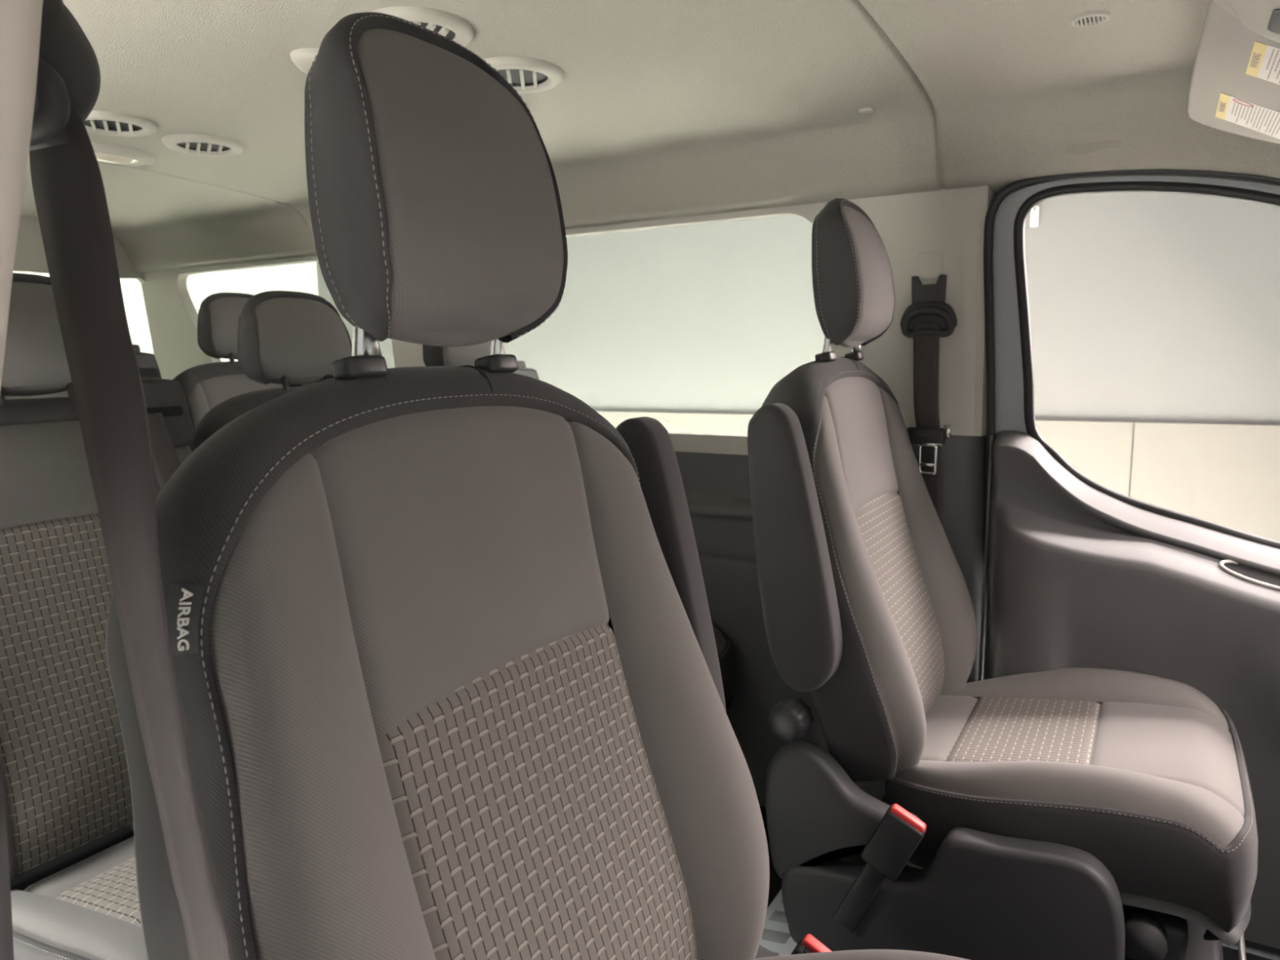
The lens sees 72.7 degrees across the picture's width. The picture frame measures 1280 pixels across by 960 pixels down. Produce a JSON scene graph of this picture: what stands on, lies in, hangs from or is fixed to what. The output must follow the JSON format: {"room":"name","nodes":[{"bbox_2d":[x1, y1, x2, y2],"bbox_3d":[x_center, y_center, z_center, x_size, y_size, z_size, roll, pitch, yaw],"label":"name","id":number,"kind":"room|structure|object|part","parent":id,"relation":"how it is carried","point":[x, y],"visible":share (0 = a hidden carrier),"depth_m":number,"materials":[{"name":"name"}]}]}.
{"room":"vehicle interior","nodes":[
{"label":"vehicle interior","id":0,"kind":"room"},
{"bbox_2d":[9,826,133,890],"bbox_3d":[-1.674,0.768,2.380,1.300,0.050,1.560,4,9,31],"label":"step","id":1,"kind":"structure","parent":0,"point":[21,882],"depth_m":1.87,"materials":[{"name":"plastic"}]},
{"bbox_2d":[4,292,310,831],"bbox_3d":[-0.973,0.144,2.131,0.722,1.238,0.970,4,9,31],"label":"seat","id":2,"kind":"object","parent":1,"relation":"on","point":[206,386],"visible":0.06,"depth_m":2.32,"materials":[{"name":"grey fabric"}]},
{"bbox_3d":[-1.294,-0.155,1.993,0.054,0.152,0.330,4,9,31],"label":"panel","id":3,"kind":"part","parent":2,"relation":"part of","materials":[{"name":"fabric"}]},
{"bbox_3d":[-1.049,0.664,1.909,0.412,0.274,0.040,4,9,31],"label":"leg","id":4,"kind":"part","parent":2,"relation":"part of","materials":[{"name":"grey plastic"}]},
{"bbox_3d":[-1.049,-0.003,2.441,0.258,0.657,0.483,4,9,31],"label":"backrest","id":5,"kind":"part","parent":2,"relation":"part of","materials":[{"name":"grey fabric"}]},
{"bbox_3d":[-1.110,-0.316,2.372,0.030,0.090,0.012,4,9,31],"label":"headrest post","id":6,"kind":"part","parent":2,"relation":"part of","materials":[{"name":"grey plastic"}]},
{"bbox_3d":[-1.045,-0.217,2.406,0.054,0.152,0.330,4,9,31],"label":"panel","id":7,"kind":"part","parent":2,"relation":"part of","materials":[{"name":"fabric"}]},
{"bbox_2d":[13,214,145,283],"bbox_3d":[-2.229,-0.038,2.593,0.030,1.600,1.900,4,9,31],"label":"wall","id":8,"kind":"structure","parent":0,"point":[29,256],"depth_m":2.87,"materials":[{"name":"grey plastic"}]},
{"bbox_2d":[13,262,318,361],"bbox_3d":[-3.750,-0.979,4.544,0.020,4.250,8.000,4,9,31],"label":"window","id":9,"kind":"structure","parent":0,"point":[301,277],"depth_m":6.00,"materials":[{"name":"white glass"}]},
{"bbox_2d":[20,0,1279,273],"bbox_3d":[-0.626,-0.513,1.556,3.780,0.404,1.710,4,9,31],"label":"ceiling","id":10,"kind":"structure","parent":0,"point":[660,109],"depth_m":1.55,"materials":[{"name":"fabric"}]},
{"bbox_2d":[84,110,158,137],"bbox_3d":[-1.080,-0.727,1.779,0.168,0.016,0.168,-5,9,-28],"label":"ceiling vent","id":11,"kind":"object","parent":10,"relation":"in","point":[100,122],"visible":0.81,"depth_m":1.78,"materials":[{"name":"grey plastic"}]},
{"bbox_2d":[91,142,155,165],"bbox_3d":[-1.228,-0.753,2.024,0.124,0.030,0.200,4,9,31],"label":"recessed light","id":12,"kind":"object","parent":10,"relation":"in","point":[106,153],"visible":0.78,"depth_m":2.00,"materials":[{"name":"grey plastic"}]},
{"bbox_2d":[161,133,244,156],"bbox_3d":[-0.983,-0.753,1.960,0.168,0.016,0.168,-5,9,-28],"label":"ceiling vent","id":13,"kind":"object","parent":10,"relation":"in","point":[200,144],"visible":1,"depth_m":1.94,"materials":[{"name":"grey plastic"}]},
{"bbox_2d":[277,203,290,206],"bbox_3d":[-1.047,-0.808,2.560,0.036,0.006,0.036,4,9,31],"label":"clip","id":14,"kind":"object","parent":10,"relation":"attached to","point":[278,204],"visible":1,"depth_m":2.55,"materials":[{"name":"grey plastic"}]},
{"bbox_2d":[289,48,319,74],"bbox_3d":[-0.494,-0.683,1.463,0.124,0.030,0.200,4,9,31],"label":"recessed light","id":15,"kind":"object","parent":10,"relation":"in","point":[303,59],"visible":0.09,"depth_m":1.39,"materials":[{"name":"grey plastic"}]},
{"bbox_2d":[368,6,474,47],"bbox_3d":[-0.332,-0.667,1.297,0.168,0.016,0.168,-5,9,-28],"label":"ceiling vent","id":16,"kind":"object","parent":10,"relation":"in","point":[451,26],"visible":0.39,"depth_m":1.24,"materials":[{"name":"grey plastic"}]},
{"bbox_2d":[483,56,564,93],"bbox_3d":[-0.215,-0.698,1.505,0.168,0.016,0.168,-1,8,-5],"label":"ceiling vent","id":17,"kind":"object","parent":10,"relation":"in","point":[526,74],"visible":0.63,"depth_m":1.48,"materials":[{"name":"grey plastic"}]},
{"bbox_2d":[858,107,874,114],"bbox_3d":[0.433,-0.704,1.661,0.030,0.006,0.030,4,9,31],"label":"plug","id":18,"kind":"object","parent":10,"relation":"attached to","point":[866,110],"visible":1,"depth_m":1.65,"materials":[{"name":"grey plastic"}]},
{"bbox_2d":[1070,10,1111,26],"bbox_3d":[0.658,-0.673,1.272,0.054,0.006,0.054,4,9,31],"label":"ceiling vent","id":19,"kind":"object","parent":10,"relation":"in","point":[1084,18],"visible":1,"depth_m":1.27,"materials":[{"name":"grey plastic"}]},
{"bbox_2d":[1067,139,1120,154],"bbox_3d":[0.817,-0.605,1.565,0.084,0.028,0.015,4,9,31],"label":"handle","id":20,"kind":"object","parent":10,"relation":"attached to","point":[1108,144],"visible":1,"depth_m":1.56,"materials":[{"name":"plastic"}]},
{"bbox_2d":[1187,0,1279,143],"bbox_3d":[0.835,-0.521,1.148,0.186,0.108,0.642,4,9,31],"label":"sun visor","id":21,"kind":"object","parent":10,"relation":"attached to","point":[1234,87],"visible":0.99,"depth_m":1.16,"materials":[{"name":"plastic"}]},
{"bbox_2d":[1231,102,1279,135],"bbox_3d":[0.921,-0.524,1.276,0.090,0.048,0.140,4,9,31],"label":"print","id":22,"kind":"object","parent":21,"relation":"attached to","point":[1256,117],"depth_m":1.28,"materials":[{"name":"grey paper"}]},
{"bbox_2d":[1266,48,1279,83],"bbox_3d":[0.791,-0.481,1.036,0.074,0.039,0.129,4,9,31],"label":"print","id":23,"kind":"object","parent":21,"relation":"attached to","point":[1273,55],"depth_m":1.05,"materials":[{"name":"grey paper"}]},
{"bbox_2d":[1213,0,1279,43],"bbox_3d":[0.594,-0.467,0.807,0.201,0.111,0.296,4,9,31],"label":"console","id":24,"kind":"object","parent":10,"relation":"attached to","point":[1261,17],"visible":1,"depth_m":0.87,"materials":[{"name":"grey plastic"}]},
{"bbox_2d":[1267,8,1279,34],"bbox_3d":[0.634,-0.445,0.850,0.031,0.018,0.060,4,9,31],"label":"switch","id":25,"kind":"object","parent":24,"relation":"attached to","point":[1273,15],"depth_m":0.85,"materials":[{"name":"grey plastic"}]},
{"bbox_2d":[675,433,828,807],"bbox_3d":[-0.652,0.277,2.721,2.650,0.899,0.150,4,9,31],"label":"wall","id":26,"kind":"structure","parent":0,"point":[717,486],"depth_m":2.12,"materials":[{"name":"grey plastic"}]},
{"bbox_2d":[141,185,989,454],"bbox_3d":[-0.553,-0.406,2.524,2.935,0.585,0.090,4,9,31],"label":"trim","id":27,"kind":"structure","parent":26,"relation":"attached to","point":[907,225],"depth_m":1.87,"materials":[{"name":"grey plastic"}]},
{"bbox_2d":[853,435,986,799],"bbox_3d":[0.607,0.354,1.976,0.400,0.925,0.104,4,9,31],"label":"trim","id":28,"kind":"structure","parent":26,"relation":"attached to","point":[962,457],"depth_m":1.85,"materials":[{"name":"grey plastic"}]},
{"bbox_2d":[900,250,957,526],"bbox_3d":[0.603,-0.004,1.835,0.124,0.935,0.050,4,9,31],"label":"belt","id":29,"kind":"object","parent":26,"relation":"hanging from","point":[928,318],"visible":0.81,"depth_m":1.80,"materials":[{"name":"grey fabric"}]},
{"bbox_3d":[0.595,-0.092,1.811,0.078,0.035,0.020,4,9,31],"label":"latch plate","id":30,"kind":"part","parent":29,"relation":"part of","materials":[{"name":"grey plastic"}]},
{"bbox_2d":[959,187,995,435],"bbox_3d":[0.694,-0.338,1.791,0.052,0.495,0.102,4,9,31],"label":"trim","id":31,"kind":"structure","parent":26,"relation":"attached to","point":[971,204],"depth_m":1.77,"materials":[{"name":"grey plastic"}]},
{"bbox_2d":[958,192,997,587],"bbox_3d":[0.736,0.108,1.869,0.180,1.440,0.074,4,9,31],"label":"trim","id":32,"kind":"structure","parent":0,"point":[995,193],"depth_m":1.86,"materials":[{"name":"grey rubber"}]},
{"bbox_2d":[977,176,1279,949],"bbox_3d":[1.216,0.166,1.495,1.208,1.458,0.203,4,9,31],"label":"door","id":33,"kind":"structure","parent":32,"relation":"attached to","point":[1082,572],"depth_m":1.62,"materials":[{"name":"grey paint"}]},
{"bbox_2d":[982,168,1279,573],"bbox_3d":[1.215,-0.127,1.475,1.214,0.866,0.070,4,9,31],"label":"seal","id":34,"kind":"structure","parent":33,"relation":"attached to","point":[1015,186],"depth_m":1.71,"materials":[{"name":"grey rubber"}]},
{"bbox_3d":[1.193,0.392,1.542,1.108,0.918,0.200,4,9,31],"label":"panel","id":35,"kind":"part","parent":33,"relation":"part of","materials":[{"name":"grey plastic"}]},
{"bbox_3d":[1.233,-0.137,1.500,1.194,0.860,0.084,4,9,31],"label":"frame","id":36,"kind":"part","parent":33,"relation":"part of","materials":[{"name":"grey paint"}]},
{"bbox_2d":[1223,563,1279,586],"bbox_3d":[1.183,0.192,1.481,0.320,0.063,0.038,4,9,31],"label":"door handle","id":37,"kind":"object","parent":33,"relation":"on","point":[1260,575],"depth_m":1.54,"materials":[{"name":"grey metal"}]},
{"bbox_2d":[759,805,1279,959],"bbox_3d":[-0.470,0.908,1.677,4.200,0.060,1.720,4,9,31],"label":"floor","id":38,"kind":"structure","parent":0,"point":[1254,951],"depth_m":1.61,"materials":[{"name":"plastic"}]},
{"bbox_2d":[0,752,13,959],"bbox_3d":[-0.462,0.559,0.503,0.244,0.963,0.164,4,9,31],"label":"trim","id":39,"kind":"structure","parent":38,"relation":"on","point":[6,946],"depth_m":0.46,"materials":[{"name":"grey plastic"}]},
{"bbox_2d":[0,0,43,391],"bbox_3d":[-0.440,-0.168,0.456,0.240,0.485,0.218,4,9,31],"label":"trim","id":40,"kind":"structure","parent":39,"relation":"on","point":[20,20],"depth_m":0.44,"materials":[{"name":"beige plastic"}]},
{"bbox_2d":[28,0,233,959],"bbox_3d":[-0.303,0.116,0.529,0.082,0.988,0.362,-9,11,-44],"label":"belt","id":41,"kind":"object","parent":40,"relation":"attached to","point":[69,195],"visible":0.85,"depth_m":0.52,"materials":[{"name":"grey fabric"}]},
{"bbox_2d":[0,272,733,959],"bbox_3d":[-0.422,0.259,1.650,0.722,1.238,1.457,4,9,31],"label":"seat","id":42,"kind":"object","parent":38,"relation":"on","point":[65,775],"visible":0.22,"depth_m":1.26,"materials":[{"name":"grey fabric"}]},
{"bbox_3d":[-0.932,-0.108,1.270,0.030,0.090,0.012,4,9,31],"label":"headrest post","id":43,"kind":"part","parent":42,"relation":"part of","materials":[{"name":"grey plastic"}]},
{"bbox_3d":[-0.871,0.205,1.339,0.258,0.657,0.483,4,9,31],"label":"backrest","id":44,"kind":"part","parent":42,"relation":"part of","materials":[{"name":"grey fabric"}]},
{"bbox_2d":[13,930,91,959],"bbox_3d":[-0.555,0.601,1.208,0.460,0.202,0.470,4,9,31],"label":"seat cushion","id":45,"kind":"object","parent":42,"relation":"on","point":[28,944],"depth_m":1.01,"materials":[{"name":"grey fabric"}]},
{"bbox_3d":[-0.881,-0.121,1.355,0.030,0.090,0.012,4,9,31],"label":"headrest post","id":46,"kind":"part","parent":42,"relation":"part of","materials":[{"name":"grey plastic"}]},
{"bbox_3d":[-0.717,0.530,1.295,0.087,0.021,0.330,4,9,31],"label":"panel","id":47,"kind":"part","parent":42,"relation":"part of","materials":[{"name":"fabric"}]},
{"bbox_3d":[-0.868,-0.010,1.305,0.054,0.152,0.330,4,9,31],"label":"panel","id":48,"kind":"part","parent":42,"relation":"part of","materials":[{"name":"fabric"}]},
{"bbox_3d":[-0.622,0.142,1.753,0.258,0.657,0.483,4,9,31],"label":"backrest","id":49,"kind":"part","parent":42,"relation":"part of","materials":[{"name":"grey fabric"}]},
{"bbox_3d":[-0.683,-0.170,1.684,0.030,0.090,0.012,4,9,31],"label":"headrest post","id":50,"kind":"part","parent":42,"relation":"part of","materials":[{"name":"grey plastic"}]},
{"bbox_3d":[-0.632,-0.183,1.769,0.030,0.090,0.012,4,9,31],"label":"headrest post","id":51,"kind":"part","parent":42,"relation":"part of","materials":[{"name":"grey plastic"}]},
{"bbox_3d":[0.055,0.399,1.957,0.159,0.047,0.330,4,9,31],"label":"panel","id":52,"kind":"part","parent":42,"relation":"part of","materials":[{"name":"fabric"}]},
{"bbox_2d":[718,639,733,703],"bbox_3d":[-0.057,0.476,2.036,0.460,0.202,0.470,4,9,31],"label":"seat cushion","id":53,"kind":"object","parent":42,"relation":"on","point":[725,649],"depth_m":2.04,"materials":[{"name":"grey fabric"}]},
{"bbox_2d":[106,12,969,959],"bbox_3d":[0.090,0.322,0.696,0.757,1.376,0.669,4,9,31],"label":"seat","id":54,"kind":"object","parent":38,"relation":"on","point":[443,648],"visible":0.98,"depth_m":0.68,"materials":[{"name":"grey fabric"}]},
{"bbox_3d":[-0.216,-0.122,0.682,0.027,0.091,0.013,4,9,31],"label":"headrest post","id":55,"kind":"part","parent":54,"relation":"part of","materials":[{"name":"silver metal"}]},
{"bbox_3d":[-0.130,0.251,0.790,0.276,0.703,0.623,4,9,31],"label":"backrest","id":56,"kind":"part","parent":54,"relation":"part of","materials":[{"name":"grey fabric"}]},
{"bbox_3d":[-0.133,0.054,0.763,0.054,0.232,0.316,4,9,31],"label":"panel","id":57,"kind":"part","parent":54,"relation":"part of","materials":[{"name":"grey fabric"}]},
{"bbox_3d":[-0.132,-0.143,0.823,0.027,0.091,0.013,4,9,31],"label":"headrest post","id":58,"kind":"part","parent":54,"relation":"part of","materials":[{"name":"silver metal"}]},
{"bbox_3d":[0.033,0.143,1.065,0.144,0.438,0.056,4,9,31],"label":"armrest","id":59,"kind":"part","parent":54,"relation":"part of","materials":[{"name":"grey fabric"}]},
{"bbox_2d":[760,888,797,955],"bbox_3d":[0.172,0.889,1.501,0.100,0.012,1.004,4,9,31],"label":"floor strip","id":60,"kind":"object","parent":38,"relation":"on","point":[776,937],"visible":0.13,"depth_m":1.66,"materials":[{"name":"grey"}]},
{"bbox_2d":[747,198,1257,959],"bbox_3d":[0.607,0.203,1.477,0.757,1.376,0.669,4,9,31],"label":"seat","id":61,"kind":"object","parent":38,"relation":"on","point":[1021,816],"visible":1,"depth_m":1.34,"materials":[{"name":"grey fabric"}]},
{"bbox_3d":[0.238,0.383,1.384,0.065,0.062,0.045,4,9,31],"label":"recliner knob","id":62,"kind":"part","parent":61,"relation":"part of","materials":[{"name":"grey plastic"}]},
{"bbox_3d":[0.236,0.104,1.325,0.144,0.438,0.056,4,9,31],"label":"armrest","id":63,"kind":"part","parent":61,"relation":"part of","materials":[{"name":"grey fabric"}]},
{"bbox_3d":[0.411,0.127,1.611,0.276,0.703,0.623,4,9,31],"label":"backrest","id":64,"kind":"part","parent":61,"relation":"part of","materials":[{"name":"grey fabric"}]},
{"bbox_3d":[0.331,-0.247,1.513,0.027,0.091,0.013,4,9,31],"label":"headrest post","id":65,"kind":"part","parent":61,"relation":"part of","materials":[{"name":"silver metal"}]},
{"bbox_3d":[0.407,-0.070,1.584,0.054,0.232,0.316,4,9,31],"label":"panel","id":66,"kind":"part","parent":61,"relation":"part of","materials":[{"name":"grey fabric"}]},
{"bbox_3d":[0.543,0.448,1.580,0.082,0.020,0.320,4,9,31],"label":"panel","id":67,"kind":"part","parent":61,"relation":"part of","materials":[{"name":"grey fabric"}]},
{"bbox_3d":[0.541,0.652,1.388,0.460,0.050,0.050,4,9,31],"label":"slide rail","id":68,"kind":"part","parent":61,"relation":"part of","materials":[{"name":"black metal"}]},
{"bbox_2d":[884,697,1257,940],"bbox_3d":[0.727,0.516,1.480,0.511,0.212,0.559,4,9,31],"label":"seat cushion","id":69,"kind":"object","parent":61,"relation":"on","point":[1175,864],"depth_m":1.29,"materials":[{"name":"grey fabric"}]},
{"bbox_2d":[908,852,1251,946],"bbox_3d":[0.734,0.566,1.483,0.490,0.096,0.539,4,9,31],"label":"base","id":70,"kind":"object","parent":61,"relation":"on","point":[1161,921],"depth_m":1.19,"materials":[{"name":"grey plastic"}]},
{"bbox_3d":[0.842,0.430,1.397,0.200,0.037,0.320,4,9,31],"label":"panel","id":71,"kind":"part","parent":61,"relation":"part of","materials":[{"name":"grey fabric"}]},
{"label":"outside","id":72,"kind":"structure","parent":0,"visible":0},
{"bbox_2d":[316,192,1279,497],"bbox_3d":[2.067,-1.325,4.320,13.023,4.850,0.100,4,9,28],"label":"wall","id":73,"kind":"structure","parent":72,"point":[1144,307],"depth_m":4.35,"materials":[{"name":"grey"}]},
{"bbox_2d":[595,410,754,435],"bbox_3d":[-0.338,0.243,5.759,2.400,1.400,0.029,4,9,28],"label":"trim","id":74,"kind":"structure","parent":73,"relation":"attached to","point":[698,423],"depth_m":5.30,"materials":[{"name":"grey"}]},
{"bbox_2d":[1035,420,1133,496],"bbox_3d":[1.567,0.361,4.763,1.899,1.400,0.029,4,9,28],"label":"trim","id":75,"kind":"structure","parent":73,"relation":"attached to","point":[1100,451],"depth_m":4.30,"materials":[{"name":"grey"}]},
{"bbox_2d":[1129,422,1279,542],"bbox_3d":[3.517,0.481,3.743,2.502,1.400,0.029,4,9,28],"label":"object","id":76,"kind":"structure","parent":73,"relation":"attached to","point":[1228,475],"depth_m":4.09,"materials":[{"name":"grey"}]},
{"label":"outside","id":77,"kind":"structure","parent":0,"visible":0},
{"bbox_2d":[1030,205,1039,226],"bbox_3d":[1.935,-1.321,4.300,0.079,0.131,0.036,-5,9,-29],"label":"wall hook","id":78,"kind":"object","parent":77,"point":[1035,210],"visible":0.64,"depth_m":4.31,"materials":[{"name":"white plastic"}]}
]}

